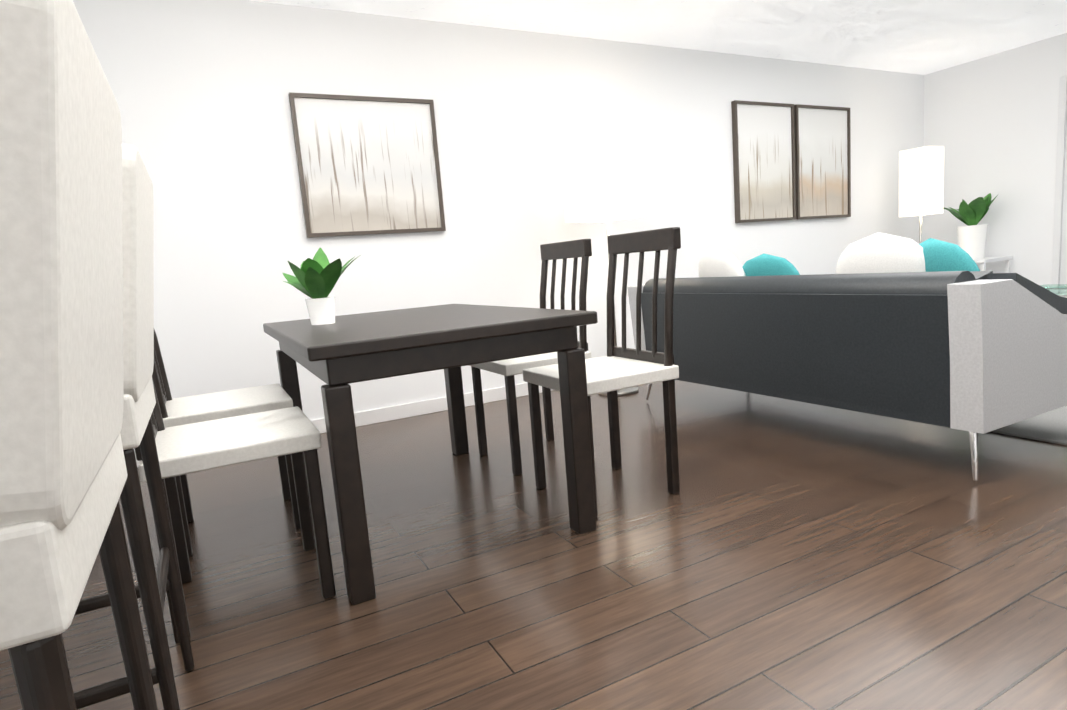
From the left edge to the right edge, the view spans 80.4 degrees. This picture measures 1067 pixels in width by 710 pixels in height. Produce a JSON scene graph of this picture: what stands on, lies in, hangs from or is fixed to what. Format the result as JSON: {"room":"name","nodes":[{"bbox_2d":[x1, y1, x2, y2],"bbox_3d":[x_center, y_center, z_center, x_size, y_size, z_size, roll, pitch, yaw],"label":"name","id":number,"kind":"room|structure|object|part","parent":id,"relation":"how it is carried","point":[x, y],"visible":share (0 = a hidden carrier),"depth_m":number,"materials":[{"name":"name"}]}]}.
{"room":"living-dining room","nodes":[
{"label":"living-dining room","id":0,"kind":"room"},
{"bbox_2d":[72,0,923,450],"bbox_3d":[0.869,-1.110,4.868,7.210,2.500,0.162,-9,9,-27],"label":"wall","id":1,"kind":"structure","parent":0,"point":[202,88],"depth_m":4.01,"materials":[{"name":"white paint"}]},
{"bbox_2d":[135,382,553,466],"bbox_3d":[0.931,0.091,4.974,7.096,0.090,0.017,-9,9,-27],"label":"baseboard","id":2,"kind":"structure","parent":1,"relation":"attached to","point":[379,415],"depth_m":4.08,"materials":[{"name":"white wood"}]},
{"bbox_3d":[-0.978,-1.140,3.817,0.850,0.805,0.040,-9,9,-27],"label":"picture","id":3,"kind":"part","parent":1,"relation":"part of"},
{"bbox_3d":[1.952,-1.620,5.320,0.685,0.970,0.040,-9,9,-27],"label":"picture","id":4,"kind":"part","parent":1,"relation":"part of"},
{"bbox_3d":[2.591,-1.718,5.648,0.705,0.970,0.040,-9,9,-27],"label":"picture","id":5,"kind":"part","parent":1,"relation":"part of"},
{"bbox_2d":[0,380,1066,709],"bbox_3d":[0.690,0.678,1.544,11.020,0.050,6.170,-9,9,-27],"label":"floor","id":6,"kind":"structure","parent":0,"point":[780,554],"depth_m":1.83,"materials":[{"name":"brown wood"}]},
{"bbox_2d":[0,0,157,709],"bbox_3d":[-0.618,0.293,0.624,0.484,1.174,0.460,-9,9,-27],"label":"bar stool","id":7,"kind":"object","parent":6,"relation":"on","point":[63,474],"visible":1,"depth_m":0.49,"materials":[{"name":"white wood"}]},
{"bbox_2d":[19,144,193,709],"bbox_3d":[-0.926,0.233,1.205,0.484,1.174,0.460,-9,9,-27],"label":"bar stool","id":8,"kind":"object","parent":6,"relation":"on","point":[137,430],"visible":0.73,"depth_m":1.12,"materials":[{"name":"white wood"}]},
{"bbox_2d":[152,329,300,556],"bbox_3d":[-1.196,0.167,2.385,0.485,1.010,0.440,-9,9,-27],"label":"dining chair","id":9,"kind":"object","parent":6,"relation":"on","point":[209,406],"visible":0.4,"depth_m":2.33,"materials":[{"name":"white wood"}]},
{"bbox_2d":[134,378,335,642],"bbox_3d":[-0.916,0.221,1.857,0.485,1.010,0.440,-9,9,-27],"label":"dining chair","id":10,"kind":"object","parent":6,"relation":"on","point":[294,432],"visible":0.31,"depth_m":1.81,"materials":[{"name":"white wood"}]},
{"bbox_2d":[263,304,597,604],"bbox_3d":[-0.463,0.230,2.461,0.900,0.750,1.300,-9,9,-27],"label":"dining table","id":11,"kind":"object","parent":6,"relation":"on","point":[340,354],"visible":0.88,"depth_m":1.94,"materials":[{"name":"brown wood"}]},
{"bbox_2d":[283,248,361,324],"bbox_3d":[-0.806,-0.270,2.437,0.286,0.295,0.342,-9,9,-27],"label":"potted plant","id":12,"kind":"object","parent":11,"relation":"on","point":[315,279],"visible":1,"depth_m":2.39,"materials":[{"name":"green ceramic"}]},
{"bbox_2d":[468,239,593,475],"bbox_3d":[-0.011,-0.014,2.994,0.485,1.010,0.440,-9,9,-27],"label":"dining chair","id":13,"kind":"object","parent":6,"relation":"on","point":[508,369],"visible":0.56,"depth_m":2.91,"materials":[{"name":"brown wood"}]},
{"bbox_2d":[523,227,680,516],"bbox_3d":[0.269,0.040,2.466,0.485,1.010,0.440,-9,9,-27],"label":"dining chair","id":14,"kind":"object","parent":6,"relation":"on","point":[614,370],"visible":0.94,"depth_m":2.43,"materials":[{"name":"brown wood"}]},
{"bbox_2d":[561,139,649,395],"bbox_3d":[0.522,-0.551,4.243,0.400,1.630,0.400,3,11,42],"label":"lamp","id":15,"kind":"object","parent":6,"relation":"on","point":[606,181],"visible":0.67,"depth_m":4.02,"materials":[{"name":"white fabric"}]},
{"bbox_2d":[627,271,1066,480],"bbox_3d":[1.512,-0.061,3.284,1.005,0.759,2.000,-9,9,-27],"label":"sofa","id":16,"kind":"object","parent":6,"relation":"on","point":[974,353],"visible":0.92,"depth_m":2.50,"materials":[{"name":"grey fabric"}]},
{"bbox_2d":[698,232,979,276],"bbox_3d":[1.444,-0.378,3.260,0.267,0.446,1.652,-9,9,-27],"label":"pillows","id":17,"kind":"object","parent":16,"relation":"on","point":[878,252],"visible":0.29,"depth_m":2.82,"materials":[{"name":"white fabric"}]},
{"bbox_2d":[899,146,943,243],"bbox_3d":[3.531,-1.022,5.754,0.280,1.660,0.280,-9,9,-27],"label":"lamp","id":18,"kind":"object","parent":6,"relation":"on","point":[921,181],"visible":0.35,"depth_m":5.59,"materials":[{"name":"white fabric"}]},
{"bbox_2d":[973,256,1012,272],"bbox_3d":[4.060,-0.566,5.854,0.460,0.650,0.460,-9,9,-27],"label":"side table","id":19,"kind":"object","parent":6,"relation":"on","point":[985,260],"visible":0.19,"depth_m":5.62,"materials":[{"name":"white metal"}]},
{"bbox_2d":[943,193,997,258],"bbox_3d":[4.018,-1.183,5.826,0.536,0.580,0.442,-9,9,-27],"label":"plant","id":20,"kind":"object","parent":19,"relation":"on","point":[972,237],"visible":0.98,"depth_m":5.70,"materials":[{"name":"green plant"}]},
{"bbox_2d":[990,405,1066,444],"bbox_3d":[3.436,0.139,3.557,3.070,0.012,2.450,-9,9,-27],"label":"rug","id":21,"kind":"object","parent":6,"relation":"on","point":[1050,426],"visible":0.04,"depth_m":2.84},
{"bbox_2d":[1042,284,1066,296],"bbox_3d":[3.782,-0.259,4.114,0.610,0.559,1.040,-9,9,-27],"label":"coffee table","id":22,"kind":"object","parent":21,"relation":"on","point":[1051,286],"visible":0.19,"depth_m":4.48,"materials":[{"name":"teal glass"}]},
{"bbox_2d":[250,0,1066,74],"bbox_3d":[1.884,-2.089,2.471,7.090,0.040,4.910,-9,9,-27],"label":"ceiling","id":23,"kind":"structure","parent":0,"point":[922,37],"depth_m":4.49,"materials":[{"name":"white paint"}]},
{"bbox_2d":[923,33,1066,290],"bbox_3d":[5.156,-1.362,4.279,0.120,2.500,5.150,-9,9,-27],"label":"wall","id":24,"kind":"structure","parent":0,"point":[991,124],"depth_m":5.73,"materials":[{"name":"white paint"}]},
{"bbox_2d":[1051,75,1066,297],"bbox_3d":[5.143,-1.175,4.337,0.122,2.123,2.566,-9,9,-27],"label":"door","id":25,"kind":"structure","parent":24,"relation":"in","point":[1059,268],"depth_m":5.40,"materials":[{"name":"white metal"}]}
]}

